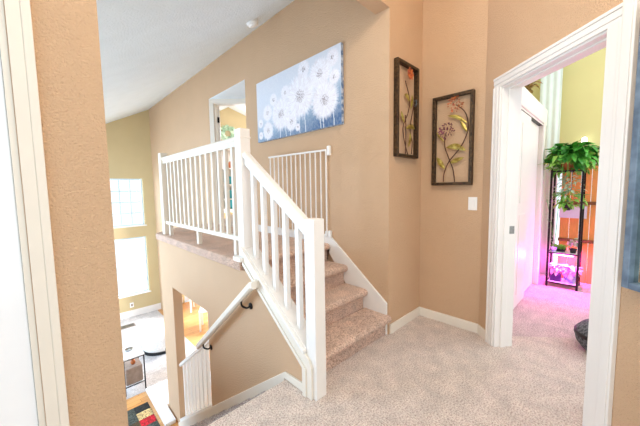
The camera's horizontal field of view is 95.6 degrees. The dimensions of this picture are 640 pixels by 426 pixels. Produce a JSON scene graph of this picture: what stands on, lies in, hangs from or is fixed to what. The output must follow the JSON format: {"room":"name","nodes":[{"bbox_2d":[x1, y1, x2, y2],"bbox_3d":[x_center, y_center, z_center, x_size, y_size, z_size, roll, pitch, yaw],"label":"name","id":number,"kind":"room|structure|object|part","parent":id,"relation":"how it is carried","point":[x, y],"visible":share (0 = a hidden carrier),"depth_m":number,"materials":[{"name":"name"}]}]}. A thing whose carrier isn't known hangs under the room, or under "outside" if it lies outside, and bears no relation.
{"room":"stair landing","nodes":[
{"label":"stair landing","id":0,"kind":"room"},
{"bbox_2d":[3,0,127,425],"bbox_3d":[-2.324,0.313,1.508,1.725,5.400,2.370,-6,7,-44],"label":"wall","id":1,"kind":"structure","parent":0,"point":[65,32],"depth_m":1.16,"materials":[{"name":"beige paint"}]},
{"bbox_2d":[0,0,69,425],"bbox_3d":[-1.394,0.194,0.834,0.936,2.120,0.162,-6,7,-44],"label":"door frame","id":2,"kind":"structure","parent":1,"relation":"in","point":[18,22],"depth_m":1.06,"materials":[{"name":"beige paint"}]},
{"bbox_2d":[0,51,38,425],"bbox_3d":[-1.387,0.232,0.800,0.794,2.030,0.044,-6,7,-44],"label":"door","id":3,"kind":"structure","parent":2,"relation":"attached to","point":[18,403],"depth_m":1.05,"materials":[{"name":"white laminate"}]},
{"bbox_2d":[120,301,211,425],"bbox_3d":[-2.541,2.778,5.054,9.000,0.106,6.100,-6,7,-44],"label":"floor","id":4,"kind":"structure","parent":0,"point":[155,366],"depth_m":6.01,"materials":[{"name":"grey carpet"}]},
{"bbox_2d":[121,323,135,329],"bbox_3d":[-4.473,2.616,6.669,0.380,0.009,0.200,-6,7,-44],"label":"floor vent","id":5,"kind":"object","parent":4,"relation":"in","point":[131,324],"visible":0.64,"depth_m":6.68,"materials":[{"name":"metal"}]},
{"bbox_2d":[123,343,146,396],"bbox_3d":[-2.990,2.478,4.609,0.290,0.578,0.420,-6,7,-44],"label":"side table","id":6,"kind":"object","parent":4,"relation":"on","point":[136,352],"visible":0.55,"depth_m":4.53,"materials":[{"name":"white laminate"}]},
{"bbox_2d":[124,358,142,385],"bbox_3d":[-2.979,2.504,4.600,0.230,0.260,0.310,-6,7,-44],"label":"storage bin","id":7,"kind":"object","parent":6,"relation":"on","point":[133,373],"visible":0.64,"depth_m":4.50,"materials":[{"name":"beige fabric"}]},
{"bbox_3d":[-2.756,2.489,4.561,0.016,0.558,0.016,-6,7,-44],"label":"leg","id":8,"kind":"part","parent":6,"relation":"part of","materials":[{"name":"black metal"}]},
{"bbox_2d":[127,402,159,425],"bbox_3d":[-2.621,2.843,3.671,0.963,0.008,0.778,-6,7,-44],"label":"rug","id":9,"kind":"object","parent":4,"relation":"on","point":[141,415],"visible":0.67,"depth_m":4.00,"materials":[{"name":"multicoloured fabric"}]},
{"bbox_2d":[140,322,165,355],"bbox_3d":[-3.165,2.463,5.781,0.700,0.420,0.700,-6,7,-44],"label":"round ottoman","id":10,"kind":"object","parent":4,"relation":"on","point":[152,338],"visible":0.66,"depth_m":5.49,"materials":[{"name":"white fabric"}]},
{"bbox_2d":[146,366,210,425],"bbox_3d":[-2.047,2.743,4.470,0.900,0.056,0.980,-6,7,-44],"label":"platform","id":11,"kind":"object","parent":4,"relation":"on","point":[158,395],"visible":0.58,"depth_m":4.24,"materials":[{"name":"carpet"}]},
{"bbox_2d":[190,300,194,312],"bbox_3d":[-3.174,2.037,7.605,0.400,0.980,0.400,-2,5,-13],"label":"dining chair","id":12,"kind":"object","parent":4,"relation":"on","point":[190,300],"visible":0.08,"depth_m":7.41,"materials":[{"name":"white paint"}]},
{"bbox_2d":[199,307,206,331],"bbox_3d":[-2.515,2.112,6.574,0.400,0.980,0.400,-2,5,-15],"label":"dining chair","id":13,"kind":"object","parent":4,"relation":"on","point":[201,310],"visible":0.16,"depth_m":6.37,"materials":[{"name":"white paint"}]},
{"bbox_3d":[-2.636,2.406,6.375,0.036,0.430,0.036,-2,5,-16],"label":"leg","id":14,"kind":"part","parent":13,"relation":"part of","materials":[{"name":"white paint"}]},
{"bbox_3d":[-2.515,2.157,6.577,0.400,0.030,0.400,-2,5,-15],"label":"seat","id":15,"kind":"part","parent":13,"relation":"part of","materials":[{"name":"white paint"}]},
{"bbox_2d":[192,391,264,425],"bbox_3d":[-1.294,2.121,2.533,0.893,1.594,2.144,-6,7,-44],"label":"stairs","id":16,"kind":"structure","parent":4,"relation":"on","point":[205,422],"depth_m":2.27,"materials":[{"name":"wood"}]},
{"bbox_2d":[106,110,232,312],"bbox_3d":[-4.769,-0.111,7.062,9.000,5.400,0.160,-6,7,-44],"label":"wall","id":17,"kind":"structure","parent":0,"point":[128,138],"depth_m":7.18,"materials":[{"name":"beige paint"}]},
{"bbox_2d":[110,178,146,228],"bbox_3d":[-4.876,-0.229,6.901,1.240,1.179,0.150,-6,7,-44],"label":"window","id":18,"kind":"structure","parent":17,"relation":"in","point":[119,191],"depth_m":7.15,"materials":[{"name":"white plastic"}]},
{"bbox_3d":[-4.845,0.347,6.927,1.240,0.027,0.088,-6,7,-44],"label":"sill","id":19,"kind":"part","parent":18,"relation":"part of","materials":[{"name":"white paint"}]},
{"bbox_2d":[114,236,150,298],"bbox_3d":[-4.851,1.344,7.032,1.240,1.448,0.150,-6,7,-44],"label":"window","id":20,"kind":"structure","parent":17,"relation":"in","point":[134,293],"depth_m":7.38,"materials":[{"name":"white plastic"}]},
{"bbox_3d":[-4.818,2.054,7.069,1.240,0.027,0.088,-6,7,-44],"label":"sill","id":21,"kind":"part","parent":20,"relation":"part of","materials":[{"name":"white paint"}]},
{"bbox_2d":[120,297,182,319],"bbox_3d":[-4.953,2.527,6.939,3.200,0.170,0.015,-6,7,-44],"label":"baseboard","id":22,"kind":"structure","parent":17,"relation":"attached to","point":[135,312],"depth_m":7.33,"materials":[{"name":"white paint"}]},
{"bbox_2d":[96,0,293,123],"bbox_3d":[-2.841,-1.733,4.035,2.780,1.593,6.900,-6,7,-44],"label":"ceiling","id":23,"kind":"structure","parent":0,"point":[149,49],"depth_m":2.94,"materials":[{"name":"white paint"}]},
{"bbox_2d":[246,19,257,27],"bbox_3d":[-0.768,-2.157,3.296,0.132,0.097,0.140,-6,7,-44],"label":"smoke detector","id":24,"kind":"object","parent":23,"relation":"attached to","point":[253,23],"visible":1,"depth_m":3.26,"materials":[{"name":"white plastic"}]},
{"bbox_2d":[208,98,245,222],"bbox_3d":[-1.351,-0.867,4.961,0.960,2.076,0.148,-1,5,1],"label":"door frame","id":25,"kind":"structure","parent":0,"point":[213,112],"depth_m":4.85,"materials":[{"name":"beige paint"}]},
{"bbox_2d":[217,106,223,204],"bbox_3d":[-1.840,-0.867,5.390,0.045,1.980,0.804,-2,5,-17],"label":"door","id":26,"kind":"structure","parent":25,"relation":"attached to","point":[218,117],"depth_m":5.00,"materials":[{"name":"white paint"}]},
{"bbox_2d":[210,80,244,98],"bbox_3d":[-1.019,-1.929,4.812,1.185,0.053,1.185,-6,7,-44],"label":"niche","id":27,"kind":"object","parent":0,"point":[237,91],"visible":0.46,"depth_m":4.54,"materials":[{"name":"white paint"}]},
{"bbox_2d":[156,214,303,270],"bbox_3d":[-0.348,0.066,7.495,7.677,0.236,7.810,-6,7,-44],"label":"floor","id":28,"kind":"structure","parent":0,"point":[218,249],"depth_m":3.11,"materials":[{"name":"carpet"}]},
{"bbox_2d":[158,137,238,255],"bbox_3d":[-1.341,-0.199,3.097,0.090,1.054,2.063,-6,7,-44],"label":"loft railing","id":29,"kind":"object","parent":28,"relation":"on","point":[171,215],"visible":0.95,"depth_m":3.00,"materials":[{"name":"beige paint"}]},
{"bbox_3d":[-2.030,-0.247,3.802,0.090,1.054,0.090,-6,7,-44],"label":"post","id":30,"kind":"part","parent":29,"relation":"part of","materials":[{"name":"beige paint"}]},
{"bbox_3d":[-1.317,-0.628,3.029,0.062,0.079,1.973,-6,7,-44],"label":"rail","id":31,"kind":"part","parent":29,"relation":"part of","materials":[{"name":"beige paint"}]},
{"bbox_3d":[-1.304,0.170,3.095,0.050,0.040,1.973,-6,7,-44],"label":"rail","id":32,"kind":"part","parent":29,"relation":"part of","materials":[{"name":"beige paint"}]},
{"bbox_2d":[221,149,232,211],"bbox_3d":[-2.185,-0.850,7.635,0.900,1.624,0.320,-2,5,-17],"label":"bookcase","id":33,"kind":"object","parent":28,"relation":"on","point":[230,185],"visible":0.02,"depth_m":7.66,"materials":[{"name":"white paint"}]},
{"bbox_2d":[219,106,245,115],"bbox_3d":[-1.205,-2.192,6.966,3.299,1.250,1.999,-2,5,-17],"label":"ceiling","id":34,"kind":"structure","parent":0,"point":[241,109],"depth_m":7.42,"materials":[{"name":"white paint"}]},
{"bbox_2d":[159,240,306,422],"bbox_3d":[-1.087,1.623,3.016,0.110,2.500,3.030,-6,7,-44],"label":"wall","id":35,"kind":"structure","parent":0,"point":[249,348],"depth_m":2.72,"materials":[{"name":"beige paint"}]},
{"bbox_2d":[179,339,211,421],"bbox_3d":[-1.446,2.005,3.425,0.120,1.542,1.080,-6,7,-44],"label":"guard","id":36,"kind":"object","parent":35,"relation":"on","point":[197,392],"visible":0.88,"depth_m":3.42,"materials":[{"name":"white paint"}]},
{"bbox_3d":[-1.452,1.633,3.393,0.060,0.795,1.080,-6,7,-44],"label":"rail","id":37,"kind":"part","parent":36,"relation":"part of","materials":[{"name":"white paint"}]},
{"bbox_3d":[-1.440,2.370,3.455,0.120,0.810,1.078,-6,7,-44],"label":"rail","id":38,"kind":"part","parent":36,"relation":"part of","materials":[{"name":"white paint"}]},
{"bbox_2d":[196,279,258,349],"bbox_3d":[-0.849,0.942,2.555,0.096,0.950,1.150,-6,7,-44],"label":"wall handrail","id":39,"kind":"object","parent":35,"relation":"attached to","point":[250,286],"visible":1,"depth_m":2.36,"materials":[{"name":"beige paint"}]},
{"bbox_2d":[178,371,301,425],"bbox_3d":[-0.985,1.957,2.855,0.015,1.858,2.595,-6,7,-44],"label":"trim","id":40,"kind":"structure","parent":35,"relation":"attached to","point":[268,384],"depth_m":2.47,"materials":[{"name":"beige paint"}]},
{"bbox_2d":[220,107,245,139],"bbox_3d":[-1.494,-1.451,8.037,3.299,2.734,0.100,-2,5,-17],"label":"wall","id":41,"kind":"structure","parent":0,"point":[228,116],"depth_m":7.65,"materials":[{"name":"beige paint"}]},
{"bbox_2d":[221,125,234,139],"bbox_3d":[-2.396,-2.076,7.586,0.500,0.479,0.104,-3,5,-19],"label":"wreath","id":42,"kind":"object","parent":41,"relation":"attached to","point":[227,127],"visible":0.7,"depth_m":7.57,"materials":[{"name":"green plant"}]},
{"bbox_2d":[149,0,397,333],"bbox_3d":[-1.785,0.012,5.021,0.120,5.400,6.935,-6,7,-44],"label":"wall","id":43,"kind":"structure","parent":0,"point":[361,164],"depth_m":2.88,"materials":[{"name":"beige paint"}]},
{"bbox_2d":[256,42,343,142],"bbox_3d":[-0.294,-1.251,3.247,0.034,0.740,1.448,-6,7,-44],"label":"canvas painting","id":44,"kind":"object","parent":43,"relation":"attached to","point":[307,96],"visible":1,"depth_m":3.10},
{"bbox_2d":[268,145,331,237],"bbox_3d":[-0.250,-0.232,3.258,0.970,0.930,0.033,3,6,42],"label":"safety gate","id":45,"kind":"object","parent":43,"relation":"attached to","point":[328,151],"visible":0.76,"depth_m":3.13,"materials":[{"name":"white paint"}]},
{"bbox_3d":[-0.282,-0.656,3.236,0.914,0.018,0.018,3,6,41],"label":"rail","id":46,"kind":"part","parent":45,"relation":"part of","materials":[{"name":"white metal"}]},
{"bbox_2d":[258,225,386,334],"bbox_3d":[-0.208,0.597,3.354,0.020,0.860,2.275,-6,7,-44],"label":"trim","id":47,"kind":"structure","parent":43,"relation":"attached to","point":[374,301],"depth_m":2.78,"materials":[{"name":"white paint"}]},
{"bbox_2d":[356,0,389,13],"bbox_3d":[-0.180,-2.023,1.693,1.925,0.843,0.135,-6,7,-44],"label":"wall header","id":48,"kind":"structure","parent":0,"point":[375,6],"depth_m":2.32,"materials":[{"name":"beige paint"}]},
{"bbox_2d":[208,273,590,425],"bbox_3d":[1.452,1.268,1.365,7.000,0.200,4.200,-6,7,-44],"label":"floor","id":49,"kind":"structure","parent":0,"point":[426,372],"depth_m":1.95,"materials":[{"name":"beige carpet"}]},
{"bbox_2d":[233,128,325,400],"bbox_3d":[-0.326,0.247,2.069,0.936,1.775,0.171,4,7,44],"label":"stair railing","id":50,"kind":"object","parent":49,"relation":"on","point":[302,336],"visible":1,"depth_m":1.95,"materials":[{"name":"white paint"}]},
{"bbox_3d":[-0.604,-0.139,2.312,0.096,1.038,0.098,-6,7,-44],"label":"newel post","id":51,"kind":"part","parent":50,"relation":"part of","materials":[{"name":"white paint"}]},
{"bbox_3d":[-0.322,-0.164,2.019,0.062,0.588,0.749,-6,7,-44],"label":"handrail","id":52,"kind":"part","parent":50,"relation":"part of","materials":[{"name":"white paint"}]},
{"bbox_3d":[-0.323,0.728,2.036,0.034,0.823,0.780,-6,7,-44],"label":"stringer trim","id":53,"kind":"part","parent":50,"relation":"part of","materials":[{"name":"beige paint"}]},
{"bbox_3d":[-0.028,0.593,1.792,0.088,1.122,0.088,-6,7,-44],"label":"newel post","id":54,"kind":"part","parent":50,"relation":"part of","materials":[{"name":"white paint"}]},
{"bbox_2d":[269,243,391,371],"bbox_3d":[0.027,0.729,2.478,0.917,0.736,0.776,-6,7,-44],"label":"stairs","id":55,"kind":"structure","parent":49,"relation":"on","point":[351,327],"depth_m":2.46,"materials":[{"name":"carpet"}]},
{"bbox_2d":[545,169,586,290],"bbox_3d":[3.133,0.194,3.700,0.302,1.500,0.317,-6,7,-44],"label":"plant stand","id":56,"kind":"object","parent":49,"relation":"on","point":[567,253],"visible":0.77,"depth_m":3.67,"materials":[{"name":"black metal"}]},
{"bbox_3d":[2.929,0.197,3.708,0.022,1.500,0.022,-6,7,-44],"label":"post","id":57,"kind":"part","parent":56,"relation":"part of","materials":[{"name":"black metal"}]},
{"bbox_2d":[545,200,557,251],"bbox_3d":[2.953,0.151,3.712,0.174,0.695,0.113,1,5,19],"label":"plant","id":58,"kind":"object","parent":56,"relation":"on","point":[553,248],"visible":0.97,"depth_m":3.71,"materials":[{"name":"green plant"}]},
{"bbox_3d":[3.012,0.466,3.737,0.072,0.060,0.072,-6,7,-44],"label":"pot","id":59,"kind":"part","parent":58,"relation":"part of","materials":[{"name":"ceramic"}]},
{"bbox_3d":[3.130,0.177,3.903,0.022,1.500,0.022,-6,7,-44],"label":"post","id":60,"kind":"part","parent":56,"relation":"part of","materials":[{"name":"black metal"}]},
{"bbox_2d":[548,262,565,281],"bbox_3d":[3.081,0.766,3.761,0.204,0.227,0.210,-3,5,-24],"label":"potted plant","id":61,"kind":"object","parent":56,"relation":"on","point":[555,275],"visible":0.96,"depth_m":3.75,"materials":[{"name":"plant"}]},
{"bbox_3d":[3.074,0.827,3.780,0.100,0.102,0.110,-6,7,-44],"label":"pot","id":62,"kind":"part","parent":61,"relation":"part of","materials":[{"name":"purple ceramic"}]},
{"bbox_2d":[550,244,566,251],"bbox_3d":[3.130,0.449,3.789,0.208,0.082,0.210,-6,7,-44],"label":"potted plant","id":63,"kind":"object","parent":56,"relation":"on","point":[561,248],"visible":0.85,"depth_m":3.75,"materials":[{"name":"green plant"}]},
{"bbox_3d":[3.144,0.882,3.757,0.264,0.006,0.279,-6,7,-44],"label":"shelf glass","id":64,"kind":"part","parent":56,"relation":"part of","materials":[{"name":"glass"}]},
{"bbox_3d":[3.138,0.499,3.726,0.264,0.006,0.279,-6,7,-44],"label":"shelf glass","id":65,"kind":"part","parent":56,"relation":"part of","materials":[{"name":"clear glass"}]},
{"bbox_3d":[3.144,0.886,3.758,0.292,0.016,0.307,-6,7,-44],"label":"shelf frame","id":66,"kind":"part","parent":56,"relation":"part of","materials":[{"name":"black metal"}]},
{"bbox_3d":[3.138,0.503,3.726,0.292,0.016,0.307,-6,7,-44],"label":"shelf frame","id":67,"kind":"part","parent":56,"relation":"part of","materials":[{"name":"black metal"}]},
{"bbox_3d":[3.121,-0.523,3.640,0.292,0.016,0.307,-6,7,-44],"label":"shelf frame","id":68,"kind":"part","parent":56,"relation":"part of","materials":[{"name":"black metal"}]},
{"bbox_2d":[561,162,574,169],"bbox_3d":[3.125,-0.595,3.629,0.202,0.130,0.202,-6,7,-44],"label":"pot","id":69,"kind":"object","parent":56,"relation":"on","point":[566,166],"depth_m":3.58,"materials":[{"name":"orange ceramic"}]},
{"bbox_2d":[538,140,599,178],"bbox_3d":[3.152,-0.654,3.610,0.680,0.467,0.726,-6,7,-44],"label":"pothos","id":70,"kind":"object","parent":56,"relation":"on","point":[566,156],"visible":0.98,"depth_m":3.50,"materials":[{"name":"green plant"}]},
{"bbox_2d":[552,175,588,211],"bbox_3d":[3.145,-0.262,3.661,0.380,0.506,0.424,-6,7,-44],"label":"vine","id":71,"kind":"object","parent":56,"relation":"hanging from","point":[568,204],"visible":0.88,"depth_m":3.62,"materials":[{"name":"green plant"}]},
{"bbox_2d":[559,264,582,283],"bbox_3d":[3.175,0.769,3.672,0.250,0.233,0.245,-6,7,-44],"label":"potted plant","id":72,"kind":"object","parent":56,"relation":"on","point":[569,275],"visible":0.9,"depth_m":3.64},
{"bbox_3d":[3.172,0.835,3.680,0.148,0.100,0.148,-6,7,-44],"label":"pot","id":73,"kind":"part","parent":72,"relation":"part of","materials":[{"name":"white ceramic"}]},
{"bbox_2d":[565,238,577,253],"bbox_3d":[3.161,0.408,3.629,0.175,0.189,0.160,-6,7,-44],"label":"potted plant","id":74,"kind":"object","parent":56,"relation":"on","point":[572,250],"visible":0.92,"depth_m":3.61,"materials":[{"name":"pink plant"}]},
{"bbox_3d":[3.170,0.475,3.633,0.080,0.055,0.080,-6,7,-44],"label":"pot","id":75,"kind":"part","parent":74,"relation":"part of","materials":[{"name":"black plastic"}]},
{"bbox_3d":[3.135,0.211,3.498,0.022,1.500,0.022,-6,7,-44],"label":"post","id":76,"kind":"part","parent":56,"relation":"part of","materials":[{"name":"black metal"}]},
{"bbox_3d":[3.336,0.191,3.692,0.022,1.500,0.022,-6,7,-44],"label":"post","id":77,"kind":"part","parent":56,"relation":"part of","materials":[{"name":"black metal"}]},
{"bbox_2d":[557,165,597,283],"bbox_3d":[3.431,0.153,3.831,0.045,1.550,0.430,-6,7,-44],"label":"panel","id":78,"kind":"object","parent":49,"relation":"on","point":[571,225],"visible":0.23,"depth_m":3.81,"materials":[{"name":"brown wood"}]},
{"bbox_2d":[559,206,586,218],"bbox_3d":[3.352,-0.012,3.845,0.024,0.160,0.275,-6,7,-44],"label":"board","id":79,"kind":"object","parent":78,"relation":"attached to","point":[575,213],"visible":0.79,"depth_m":3.84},
{"bbox_3d":[3.427,0.368,3.842,0.024,0.040,0.430,-6,7,-44],"label":"rail","id":80,"kind":"part","parent":78,"relation":"part of","materials":[{"name":"brown wood"}]},
{"bbox_3d":[3.419,-0.130,3.800,0.024,0.040,0.430,-6,7,-44],"label":"rail","id":81,"kind":"part","parent":78,"relation":"part of","materials":[{"name":"brown wood"}]},
{"bbox_2d":[574,319,588,350],"bbox_3d":[2.209,0.964,2.224,0.400,0.240,0.400,-6,7,-44],"label":"pouf","id":82,"kind":"object","parent":49,"relation":"on","point":[581,328],"visible":0.27,"depth_m":2.25,"materials":[{"name":"grey fabric"}]},
{"bbox_2d":[396,0,487,323],"bbox_3d":[1.026,-0.732,2.562,0.590,3.600,0.700,-6,7,-44],"label":"wall","id":83,"kind":"structure","parent":0,"point":[438,239],"depth_m":2.65,"materials":[{"name":"beige paint"}]},
{"bbox_2d":[393,57,418,158],"bbox_3d":[0.775,-0.901,2.566,0.370,0.810,0.056,-6,7,-44],"label":"metal wall art","id":84,"kind":"object","parent":83,"relation":"attached to","point":[398,61],"visible":1,"depth_m":2.55,"materials":[{"name":"brown metal"}]},
{"bbox_3d":[0.757,-0.693,2.565,0.020,0.339,0.009,-6,7,-44],"label":"stem","id":85,"kind":"part","parent":84,"relation":"part of","materials":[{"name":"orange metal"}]},
{"bbox_3d":[0.762,-0.839,2.560,0.116,0.631,0.009,-6,7,-44],"label":"stem","id":86,"kind":"part","parent":84,"relation":"part of","materials":[{"name":"orange metal"}]},
{"bbox_3d":[0.836,-0.764,2.638,0.077,0.454,0.009,-6,7,-44],"label":"stem","id":87,"kind":"part","parent":84,"relation":"part of","materials":[{"name":"orange metal"}]},
{"bbox_2d":[389,306,477,333],"bbox_3d":[1.012,1.030,2.575,0.555,0.088,0.563,-6,7,-44],"label":"baseboard","id":88,"kind":"structure","parent":83,"relation":"attached to","point":[444,318],"depth_m":2.73,"materials":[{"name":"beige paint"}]},
{"bbox_2d":[431,89,474,185],"bbox_3d":[1.182,-0.650,2.595,0.048,0.800,0.352,-6,7,-44],"label":"metal wall art","id":89,"kind":"object","parent":83,"relation":"attached to","point":[471,92],"visible":1,"depth_m":2.56,"materials":[{"name":"brown metal"}]},
{"bbox_3d":[1.170,-0.499,2.617,0.008,0.441,0.105,-6,7,-44],"label":"stem","id":90,"kind":"part","parent":89,"relation":"part of","materials":[{"name":"orange metal"}]},
{"bbox_3d":[1.202,-0.617,2.571,0.009,0.675,0.213,-6,7,-44],"label":"stem","id":91,"kind":"part","parent":89,"relation":"part of","materials":[{"name":"orange metal"}]},
{"bbox_2d":[468,197,476,209],"bbox_3d":[1.330,-0.082,2.528,0.012,0.115,0.073,-6,7,-44],"label":"light switch","id":92,"kind":"object","parent":83,"relation":"attached to","point":[472,201],"visible":1,"depth_m":2.52,"materials":[{"name":"white plastic"}]},
{"bbox_2d":[521,106,542,283],"bbox_3d":[2.214,-0.127,3.204,1.840,2.250,0.100,-6,7,-44],"label":"door frame","id":93,"kind":"structure","parent":0,"point":[522,108],"depth_m":3.74,"materials":[{"name":"white paint"}]},
{"bbox_2d":[513,109,542,308],"bbox_3d":[2.212,-0.034,3.187,1.600,2.044,0.070,-6,7,-44],"label":"door","id":94,"kind":"structure","parent":93,"relation":"in","point":[529,132],"depth_m":3.19,"materials":[{"name":"white paint"}]},
{"bbox_3d":[2.009,-0.016,2.945,0.730,1.780,0.005,-6,7,-44],"label":"panel","id":95,"kind":"part","parent":94,"relation":"part of","materials":[{"name":"white paint"}]},
{"bbox_3d":[2.504,-0.059,3.495,0.750,2.033,0.025,-6,7,-44],"label":"door","id":96,"kind":"part","parent":94,"relation":"part of","materials":[{"name":"white paint"}]},
{"bbox_2d":[522,87,547,284],"bbox_3d":[2.262,-0.127,3.169,1.860,2.255,0.018,-6,7,-44],"label":"trim","id":97,"kind":"structure","parent":93,"relation":"attached to","point":[530,103],"depth_m":3.64,"materials":[{"name":"white paint"}]},
{"bbox_3d":[1.825,-1.241,3.645,2.050,0.090,1.220,-6,7,-44],"label":"ledge","id":98,"kind":"object","parent":93,"relation":"attached to","visible":0},
{"bbox_2d":[524,81,541,92],"bbox_3d":[2.350,-1.429,3.305,0.659,0.304,0.316,-6,7,-44],"label":"dried arrangement","id":99,"kind":"object","parent":98,"relation":"on","point":[528,87],"visible":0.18,"depth_m":3.33,"materials":[{"name":"brown plant"}]},
{"bbox_2d":[479,0,639,425],"bbox_3d":[1.481,-0.628,1.234,0.140,3.600,2.386,-1,5,-2],"label":"wall","id":100,"kind":"structure","parent":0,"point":[518,30],"depth_m":1.81,"materials":[{"name":"beige paint"}]},
{"bbox_2d":[477,324,484,339],"bbox_3d":[1.397,1.030,2.498,0.014,0.088,0.124,-1,5,-2],"label":"baseboard","id":101,"kind":"structure","parent":100,"relation":"attached to","point":[480,331],"depth_m":2.50,"materials":[{"name":"beige paint"}]},
{"bbox_2d":[485,2,622,425],"bbox_3d":[1.394,0.058,1.881,0.021,2.128,0.945,-1,5,-2],"label":"door frame","id":102,"kind":"structure","parent":100,"relation":"attached to","point":[611,21],"depth_m":1.49,"materials":[{"name":"white paint"}]},
{"bbox_2d":[493,30,606,346],"bbox_3d":[1.480,0.092,1.883,0.150,2.058,0.816,-1,5,-2],"label":"door frame","id":103,"kind":"structure","parent":102,"relation":"attached to","point":[511,95],"depth_m":2.24,"materials":[{"name":"white paint"}]},
{"bbox_3d":[1.505,0.133,2.276,0.038,0.060,0.003,-1,5,-2],"label":"strike plate","id":104,"kind":"part","parent":103,"relation":"part of","materials":[{"name":"metal"}]},
{"bbox_2d":[595,0,639,425],"bbox_3d":[1.394,-0.584,1.322,0.030,3.500,0.060,-1,5,-2],"label":"door frame","id":105,"kind":"structure","parent":100,"relation":"attached to","point":[630,26],"depth_m":1.36,"materials":[{"name":"white paint"}]},
{"bbox_2d":[621,29,639,291],"bbox_3d":[1.407,-0.245,0.801,0.043,1.250,0.965,-1,5,-2],"label":"painting","id":106,"kind":"object","parent":100,"relation":"attached to","point":[630,279],"visible":1,"depth_m":1.28},
{"bbox_2d":[531,47,605,160],"bbox_3d":[3.618,-0.984,3.889,0.120,3.800,3.400,-6,7,-44],"label":"wall","id":107,"kind":"structure","parent":0,"point":[583,79],"depth_m":3.87,"materials":[{"name":"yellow paint"}]},
{"bbox_2d":[539,68,562,273],"bbox_3d":[3.242,-0.768,4.130,0.112,3.302,0.450,-6,7,-44],"label":"sheer curtain","id":108,"kind":"object","parent":107,"relation":"attached to","point":[551,85],"visible":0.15,"depth_m":4.06,"materials":[{"name":"white fabric"}]}
]}

